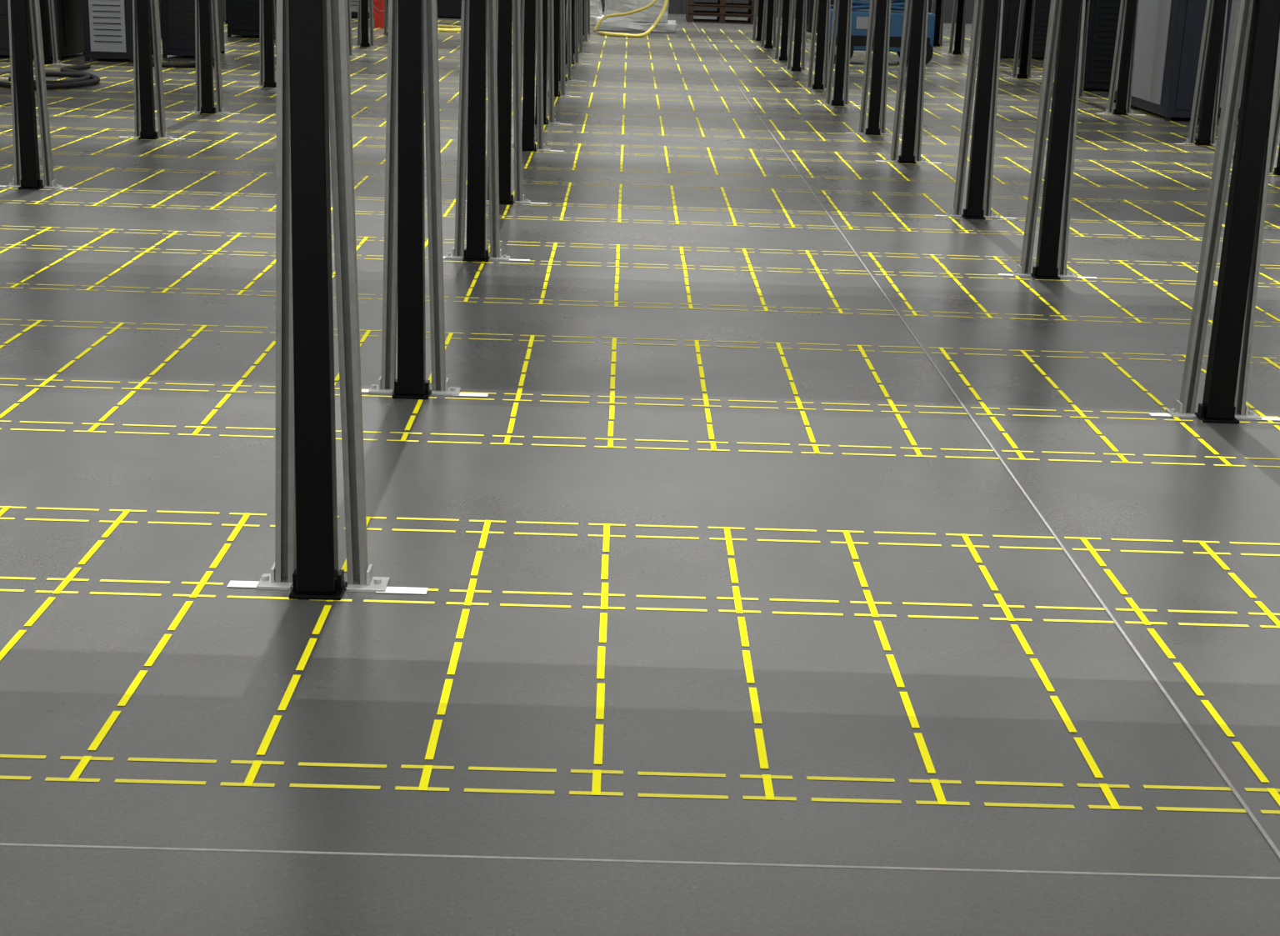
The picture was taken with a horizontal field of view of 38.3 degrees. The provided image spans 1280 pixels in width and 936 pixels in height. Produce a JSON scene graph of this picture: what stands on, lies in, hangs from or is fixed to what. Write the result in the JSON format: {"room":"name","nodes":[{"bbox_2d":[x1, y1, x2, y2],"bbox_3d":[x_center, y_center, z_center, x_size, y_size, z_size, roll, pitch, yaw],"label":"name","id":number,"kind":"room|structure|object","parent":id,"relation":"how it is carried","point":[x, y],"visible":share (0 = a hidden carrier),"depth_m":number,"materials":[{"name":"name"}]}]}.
{"room":"data center","nodes":[
{"label":"data center","id":0,"kind":"room"},
{"bbox_2d":[0,0,1279,935],"bbox_3d":[0.373,-3.112,16.279,23.000,0.202,39.000,2,16,-1],"label":"floor","id":1,"kind":"structure","parent":0,"point":[368,690],"depth_m":4.51,"materials":[{"name":"concrete"}]},
{"bbox_2d":[0,0,76,189],"bbox_3d":[-3.231,-3.058,9.563,0.445,3.200,0.142,2,16,-1],"label":"steel column","id":2,"kind":"structure","parent":1,"relation":"on","point":[26,157],"depth_m":9.87,"materials":[{"name":"black metal"}]},
{"bbox_2d":[0,0,84,59],"bbox_3d":[-6.300,-5.374,19.008,0.824,2.200,1.035,2,16,-1],"label":"tall cabinet","id":3,"kind":"object","parent":1,"relation":"on","point":[68,13],"visible":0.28,"depth_m":18.93,"materials":[{"name":"black metal"}]},
{"bbox_2d":[0,64,99,89],"bbox_3d":[-5.161,-3.536,16.640,0.760,0.050,2.431,2,16,-1],"label":"cable","id":4,"kind":"object","parent":1,"relation":"on","point":[83,79],"visible":0.8,"depth_m":16.20,"materials":[{"name":"black rubber"}]},
{"bbox_2d":[32,0,70,64],"bbox_3d":[-5.832,-5.554,17.885,0.445,3.200,0.142,2,16,-1],"label":"steel column","id":5,"kind":"structure","parent":1,"relation":"on","point":[43,3],"depth_m":18.23,"materials":[{"name":"grey metal"}]},
{"bbox_2d":[81,0,153,62],"bbox_3d":[-5.401,-5.348,19.020,0.524,2.200,1.035,2,16,-1],"label":"tall cabinet","id":6,"kind":"object","parent":1,"relation":"on","point":[107,24],"visible":0.73,"depth_m":18.76,"materials":[{"name":"black metal"}]},
{"bbox_2d":[120,0,185,139],"bbox_3d":[-3.243,-3.761,11.992,0.445,3.200,0.142,2,16,-1],"label":"steel column","id":7,"kind":"structure","parent":1,"relation":"on","point":[144,109],"depth_m":12.30,"materials":[{"name":"black metal"}]},
{"bbox_2d":[158,0,162,39],"bbox_3d":[-5.853,-6.765,22.063,0.445,3.200,0.142,2,16,-1],"label":"steel column","id":8,"kind":"structure","parent":1,"relation":"on","point":[159,1],"depth_m":22.46,"materials":[{"name":"grey metal"}]},
{"bbox_2d":[152,57,214,68],"bbox_3d":[-4.556,-4.121,18.729,0.510,0.050,1.025,12,19,31],"label":"cable","id":9,"kind":"object","parent":1,"relation":"on","point":[171,65],"visible":0.42,"depth_m":18.31,"materials":[{"name":"black rubber"}]},
{"bbox_2d":[160,0,224,58],"bbox_3d":[-4.830,-5.553,19.797,0.474,2.200,1.035,2,16,-1],"label":"tall cabinet","id":10,"kind":"object","parent":1,"relation":"on","point":[177,17],"visible":0.77,"depth_m":19.55,"materials":[{"name":"black metal"}]},
{"bbox_2d":[185,0,239,114],"bbox_3d":[-3.251,-4.268,13.741,0.445,3.200,0.142,2,16,-1],"label":"steel column","id":11,"kind":"structure","parent":1,"relation":"on","point":[204,72],"depth_m":14.06,"materials":[{"name":"grey metal"}]},
{"bbox_2d":[223,0,227,23],"bbox_3d":[-5.873,-7.975,26.241,0.445,3.200,0.142,2,16,-1],"label":"steel column","id":12,"kind":"structure","parent":1,"relation":"on","point":[224,1],"depth_m":26.65,"materials":[{"name":"grey metal"}]},
{"bbox_2d":[226,0,274,37],"bbox_3d":[-4.774,-6.664,23.640,0.924,2.200,1.035,2,16,-1],"label":"tall cabinet","id":13,"kind":"object","parent":1,"relation":"on","point":[242,16],"visible":0.49,"depth_m":23.40,"materials":[{"name":"black metal"}]},
{"bbox_2d":[255,0,276,87],"bbox_3d":[-3.263,-4.972,16.170,0.445,3.200,0.142,2,16,-1],"label":"steel column","id":14,"kind":"structure","parent":1,"relation":"on","point":[267,60],"depth_m":16.49,"materials":[{"name":"grey metal"}]},
{"bbox_2d":[226,0,428,599],"bbox_3d":[-0.647,-1.265,3.670,0.445,3.200,0.142,2,16,-1],"label":"steel column","id":15,"kind":"structure","parent":1,"relation":"on","point":[313,84],"depth_m":3.93,"materials":[{"name":"black metal"}]},
{"bbox_2d":[347,0,356,56],"bbox_3d":[-3.284,-6.182,20.348,0.445,3.200,0.142,2,16,-1],"label":"steel column","id":16,"kind":"structure","parent":1,"relation":"on","point":[351,53],"depth_m":20.74,"materials":[{"name":"grey metal"}]},
{"bbox_2d":[350,0,369,16],"bbox_3d":[-4.303,-8.347,29.505,0.924,2.200,1.035,2,16,-1],"label":"tall cabinet","id":17,"kind":"object","parent":1,"relation":"on","point":[353,2],"visible":0.02,"depth_m":29.29,"materials":[{"name":"black metal"}]},
{"bbox_2d":[354,0,384,47],"bbox_3d":[-3.292,-6.689,22.097,0.445,3.200,0.142,2,16,-1],"label":"steel column","id":18,"kind":"structure","parent":1,"relation":"on","point":[362,5],"depth_m":22.45,"materials":[{"name":"grey metal"}]},
{"bbox_2d":[372,0,384,28],"bbox_3d":[-3.748,-6.634,26.899,0.341,0.395,0.341,14,20,35],"label":"bucket","id":19,"kind":"object","parent":1,"relation":"on","point":[378,5],"visible":0.47,"depth_m":26.78,"materials":[{"name":"red plastic"}]},
{"bbox_2d":[380,0,388,35],"bbox_3d":[-3.304,-7.393,24.526,0.445,3.200,0.142,2,16,-1],"label":"steel column","id":20,"kind":"structure","parent":1,"relation":"on","point":[386,2],"depth_m":24.93,"materials":[{"name":"grey metal"}]},
{"bbox_2d":[361,0,488,399],"bbox_3d":[-0.656,-1.772,5.419,0.445,3.200,0.142,2,16,-1],"label":"steel column","id":21,"kind":"structure","parent":1,"relation":"on","point":[412,40],"depth_m":5.69,"materials":[{"name":"black metal"}]},
{"bbox_2d":[436,0,461,16],"bbox_3d":[-3.008,-8.587,30.483,0.924,2.200,1.035,2,16,-1],"label":"tall cabinet","id":22,"kind":"object","parent":1,"relation":"on","point":[445,7],"visible":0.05,"depth_m":30.27,"materials":[{"name":"black metal"}]},
{"bbox_2d":[437,24,460,32],"bbox_3d":[-2.268,-6.376,26.818,1.663,0.060,1.361,2,16,-1],"label":"hose","id":23,"kind":"object","parent":1,"relation":"on","point":[446,28],"visible":0.17,"depth_m":26.38,"materials":[{"name":"yellow"}]},
{"bbox_2d":[443,0,529,262],"bbox_3d":[-0.668,-2.475,7.848,0.445,3.200,0.142,2,16,-1],"label":"steel column","id":24,"kind":"structure","parent":1,"relation":"on","point":[478,19],"depth_m":8.13,"materials":[{"name":"black metal"}]},
{"bbox_2d":[465,0,547,204],"bbox_3d":[-0.676,-2.982,9.597,0.445,3.200,0.142,2,16,-1],"label":"steel column","id":25,"kind":"structure","parent":1,"relation":"on","point":[508,12],"depth_m":9.88,"materials":[{"name":"black metal"}]},
{"bbox_2d":[511,0,563,151],"bbox_3d":[-0.688,-3.686,12.026,0.445,3.200,0.142,2,16,-1],"label":"steel column","id":26,"kind":"structure","parent":1,"relation":"on","point":[531,10],"depth_m":12.31,"materials":[{"name":"black metal"}]},
{"bbox_2d":[535,0,571,124],"bbox_3d":[-0.697,-4.193,13.775,0.445,3.200,0.142,2,16,-1],"label":"steel column","id":27,"kind":"structure","parent":1,"relation":"on","point":[551,34],"depth_m":14.09,"materials":[{"name":"grey metal"}]},
{"bbox_2d":[546,0,574,96],"bbox_3d":[-0.709,-4.896,16.204,0.445,3.200,0.142,2,16,-1],"label":"steel column","id":28,"kind":"structure","parent":1,"relation":"on","point":[558,5],"depth_m":16.52,"materials":[{"name":"grey metal"}]},
{"bbox_2d":[559,0,584,81],"bbox_3d":[-0.717,-5.403,17.953,0.445,3.200,0.142,2,16,-1],"label":"steel column","id":29,"kind":"structure","parent":1,"relation":"on","point":[569,2],"depth_m":18.30,"materials":[{"name":"grey metal"}]},
{"bbox_2d":[565,0,585,64],"bbox_3d":[-0.729,-6.107,20.383,0.445,3.200,0.142,2,16,-1],"label":"steel column","id":30,"kind":"structure","parent":1,"relation":"on","point":[577,61],"depth_m":20.73,"materials":[{"name":"grey metal"}]},
{"bbox_2d":[573,0,589,54],"bbox_3d":[-0.738,-6.614,22.131,0.445,3.200,0.142,2,16,-1],"label":"steel column","id":31,"kind":"structure","parent":1,"relation":"on","point":[581,51],"depth_m":22.50,"materials":[{"name":"grey metal"}]},
{"bbox_2d":[566,0,603,25],"bbox_3d":[-0.909,-7.524,29.674,0.751,0.743,0.750,2,16,-1],"label":"pile","id":32,"kind":"object","parent":1,"relation":"on","point":[595,5],"visible":0.15,"depth_m":29.42,"materials":[{"name":"plastic"}]},
{"bbox_2d":[578,0,591,42],"bbox_3d":[-0.750,-7.317,24.561,0.445,3.200,0.142,2,16,-1],"label":"steel column","id":33,"kind":"structure","parent":1,"relation":"on","point":[586,40],"depth_m":24.94,"materials":[{"name":"grey metal"}]},
{"bbox_2d":[583,0,593,34],"bbox_3d":[-0.758,-7.824,26.310,0.445,3.200,0.142,2,16,-1],"label":"steel column","id":34,"kind":"structure","parent":1,"relation":"on","point":[588,1],"depth_m":26.70,"materials":[{"name":"grey metal"}]},
{"bbox_2d":[593,0,668,37],"bbox_3d":[0.074,-6.832,26.912,1.390,1.023,1.038,-3,17,-16],"label":"hose","id":35,"kind":"object","parent":1,"relation":"on","point":[600,32],"visible":1,"depth_m":26.95,"materials":[{"name":"yellow rubber"}]},
{"bbox_2d":[595,0,676,32],"bbox_3d":[-0.041,-7.345,28.372,1.255,1.179,0.937,2,16,-1],"label":"pile","id":36,"kind":"object","parent":1,"relation":"on","point":[642,21],"visible":0.88,"depth_m":28.10,"materials":[{"name":"plastic"}]},
{"bbox_2d":[0,843,1279,879],"bbox_3d":[0.441,0.644,2.959,23.000,0.002,0.005,2,16,-1],"label":"joint","id":37,"kind":"object","parent":1,"relation":"on","point":[12,844],"visible":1,"depth_m":2.95,"materials":[{"name":"grey"}]},
{"bbox_2d":[685,0,757,24],"bbox_3d":[1.426,-8.094,32.232,1.200,0.565,1.008,2,16,-1],"label":"wooden pallets","id":38,"kind":"object","parent":1,"relation":"on","point":[722,5],"visible":0.8,"depth_m":31.82,"materials":[{"name":"brown wood"}]},
{"bbox_2d":[750,0,767,40],"bbox_3d":[1.806,-7.748,26.344,0.445,3.200,0.142,2,16,-1],"label":"steel column","id":39,"kind":"structure","parent":1,"relation":"on","point":[761,2],"depth_m":26.69,"materials":[{"name":"grey metal"}]},
{"bbox_2d":[758,0,776,48],"bbox_3d":[1.814,-7.242,24.595,0.445,3.200,0.142,2,16,-1],"label":"steel column","id":40,"kind":"structure","parent":1,"relation":"on","point":[772,4],"depth_m":24.95,"materials":[{"name":"black metal"}]},
{"bbox_2d":[766,0,792,60],"bbox_3d":[1.826,-6.538,22.166,0.445,3.200,0.142,2,16,-1],"label":"steel column","id":41,"kind":"structure","parent":1,"relation":"on","point":[787,7],"depth_m":22.49,"materials":[{"name":"grey metal"}]},
{"bbox_2d":[783,0,814,71],"bbox_3d":[1.835,-6.031,20.417,0.445,3.200,0.142,2,16,-1],"label":"steel column","id":42,"kind":"structure","parent":1,"relation":"on","point":[801,5],"depth_m":20.75,"materials":[{"name":"grey metal"}]},
{"bbox_2d":[797,0,832,89],"bbox_3d":[1.847,-5.327,17.988,0.445,3.200,0.142,2,16,-1],"label":"steel column","id":43,"kind":"structure","parent":1,"relation":"on","point":[824,7],"depth_m":18.30,"materials":[{"name":"grey metal"}]},
{"bbox_2d":[805,0,866,32],"bbox_3d":[3.192,-8.181,29.798,0.924,2.200,1.035,2,16,-1],"label":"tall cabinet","id":44,"kind":"object","parent":1,"relation":"on","point":[810,3],"visible":0.12,"depth_m":29.59,"materials":[{"name":"black metal"}]},
{"bbox_2d":[821,0,859,105],"bbox_3d":[1.855,-4.821,16.239,0.445,3.200,0.142,2,16,-1],"label":"steel column","id":45,"kind":"structure","parent":1,"relation":"on","point":[843,38],"depth_m":16.55,"materials":[{"name":"grey metal"}]},
{"bbox_2d":[845,0,899,134],"bbox_3d":[1.867,-4.117,13.810,0.445,3.200,0.142,2,16,-1],"label":"steel column","id":46,"kind":"structure","parent":1,"relation":"on","point":[878,86],"depth_m":14.11,"materials":[{"name":"grey metal"}]},
{"bbox_2d":[828,0,935,64],"bbox_3d":[2.926,-5.989,22.433,1.360,2.068,0.910,2,16,-1],"label":"scissor lift","id":47,"kind":"object","parent":1,"relation":"on","point":[860,17],"visible":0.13,"depth_m":22.24,"materials":[{"name":"blue paint"}]},
{"bbox_2d":[869,0,932,13],"bbox_3d":[4.291,-8.205,30.005,0.924,2.200,1.035,2,16,-1],"label":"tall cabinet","id":48,"kind":"object","parent":1,"relation":"on","point":[930,2],"visible":0.02,"depth_m":29.72,"materials":[{"name":"black metal"}]},
{"bbox_2d":[880,0,940,163],"bbox_3d":[1.876,-3.610,12.061,0.445,3.200,0.142,2,16,-1],"label":"steel column","id":49,"kind":"structure","parent":1,"relation":"on","point":[912,133],"depth_m":12.35,"materials":[{"name":"black metal"}]},
{"bbox_2d":[930,0,945,46],"bbox_3d":[4.369,-7.673,26.379,0.445,3.200,0.142,2,16,-1],"label":"steel column","id":50,"kind":"structure","parent":1,"relation":"on","point":[939,10],"depth_m":26.71,"materials":[{"name":"black metal"}]},
{"bbox_2d":[945,0,967,54],"bbox_3d":[4.378,-7.166,24.630,0.445,3.200,0.142,2,16,-1],"label":"steel column","id":51,"kind":"structure","parent":1,"relation":"on","point":[959,40],"depth_m":24.97,"materials":[{"name":"black metal"}]},
{"bbox_2d":[935,0,1015,219],"bbox_3d":[1.887,-2.906,9.632,0.445,3.200,0.142,2,16,-1],"label":"steel column","id":52,"kind":"structure","parent":1,"relation":"on","point":[987,13],"depth_m":9.91,"materials":[{"name":"black metal"}]},
{"bbox_2d":[694,24,1279,859],"bbox_3d":[0.991,-3.190,16.259,0.007,0.004,39.000,2,16,-1],"label":"joint","id":53,"kind":"object","parent":1,"relation":"on","point":[1242,802],"visible":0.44,"depth_m":4.28,"materials":[{"name":"grey"}]},
{"bbox_2d":[1008,0,1041,79],"bbox_3d":[4.398,-5.956,20.451,0.445,3.200,0.142,2,16,-1],"label":"steel column","id":54,"kind":"structure","parent":1,"relation":"on","point":[1025,61],"depth_m":20.77,"materials":[{"name":"grey metal"}]},
{"bbox_2d":[1000,0,1058,58],"bbox_3d":[5.217,-6.620,24.638,0.824,2.200,1.035,2,16,-1],"label":"tall cabinet","id":55,"kind":"object","parent":1,"relation":"on","point":[1011,7],"visible":0.35,"depth_m":24.36,"materials":[{"name":"black metal"}]},
{"bbox_2d":[997,0,1097,279],"bbox_3d":[1.896,-2.400,7.883,0.445,3.200,0.142,2,16,-1],"label":"steel column","id":56,"kind":"structure","parent":1,"relation":"on","point":[1066,22],"depth_m":8.16,"materials":[{"name":"black metal"}]},
{"bbox_2d":[1079,0,1089,98],"bbox_3d":[4.410,-5.252,18.022,0.445,3.200,0.142,2,16,-1],"label":"steel column","id":57,"kind":"structure","parent":1,"relation":"on","point":[1087,2],"depth_m":18.36,"materials":[{"name":"grey metal"}]},
{"bbox_2d":[1083,0,1120,90],"bbox_3d":[5.047,-5.151,19.545,0.824,2.200,1.235,2,16,-1],"label":"tall cabinet","id":58,"kind":"object","parent":1,"relation":"on","point":[1103,16],"visible":0.16,"depth_m":19.14,"materials":[{"name":"black metal"}]},
{"bbox_2d":[1102,0,1144,114],"bbox_3d":[4.419,-4.745,16.273,0.445,3.200,0.142,2,16,-1],"label":"steel column","id":59,"kind":"structure","parent":1,"relation":"on","point":[1122,107],"depth_m":16.58,"materials":[{"name":"grey metal"}]},
{"bbox_2d":[1113,0,1232,122],"bbox_3d":[4.890,-4.363,16.805,0.484,2.200,1.935,2,16,-1],"label":"tall cabinet","id":60,"kind":"object","parent":1,"relation":"on","point":[1168,38],"visible":0.58,"depth_m":16.20,"materials":[{"name":"grey metal"}]},
{"bbox_2d":[1175,0,1228,145],"bbox_3d":[4.431,-4.041,13.844,0.445,3.200,0.142,2,16,-1],"label":"steel column","id":61,"kind":"structure","parent":1,"relation":"on","point":[1209,108],"depth_m":14.13,"materials":[{"name":"black metal"}]},
{"bbox_2d":[1148,0,1279,424],"bbox_3d":[1.908,-1.696,5.454,0.445,3.200,0.142,2,16,-1],"label":"steel column","id":62,"kind":"structure","parent":1,"relation":"on","point":[1255,41],"depth_m":5.71,"materials":[{"name":"black metal"}]},
{"bbox_2d":[1219,0,1244,115],"bbox_3d":[5.430,-4.361,16.861,0.574,2.200,1.235,2,16,-1],"label":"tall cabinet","id":63,"kind":"object","parent":1,"relation":"on","point":[1234,2],"visible":0.02,"depth_m":16.42,"materials":[{"name":"black metal"}]},
{"bbox_2d":[1269,72,1279,174],"bbox_3d":[4.439,-3.535,12.095,0.445,3.200,0.142,2,16,-1],"label":"steel column","id":64,"kind":"structure","parent":1,"relation":"on","point":[1277,122],"depth_m":12.49,"materials":[{"name":"grey metal"}]},
{"bbox_2d":[601,0,974,23],"bbox_3d":[0.353,-10.720,34.460,23.400,4.700,0.240,2,16,-1],"label":"wall","id":65,"kind":"structure","parent":0,"point":[677,7],"depth_m":34.97,"materials":[{"name":"paint"}]}
]}

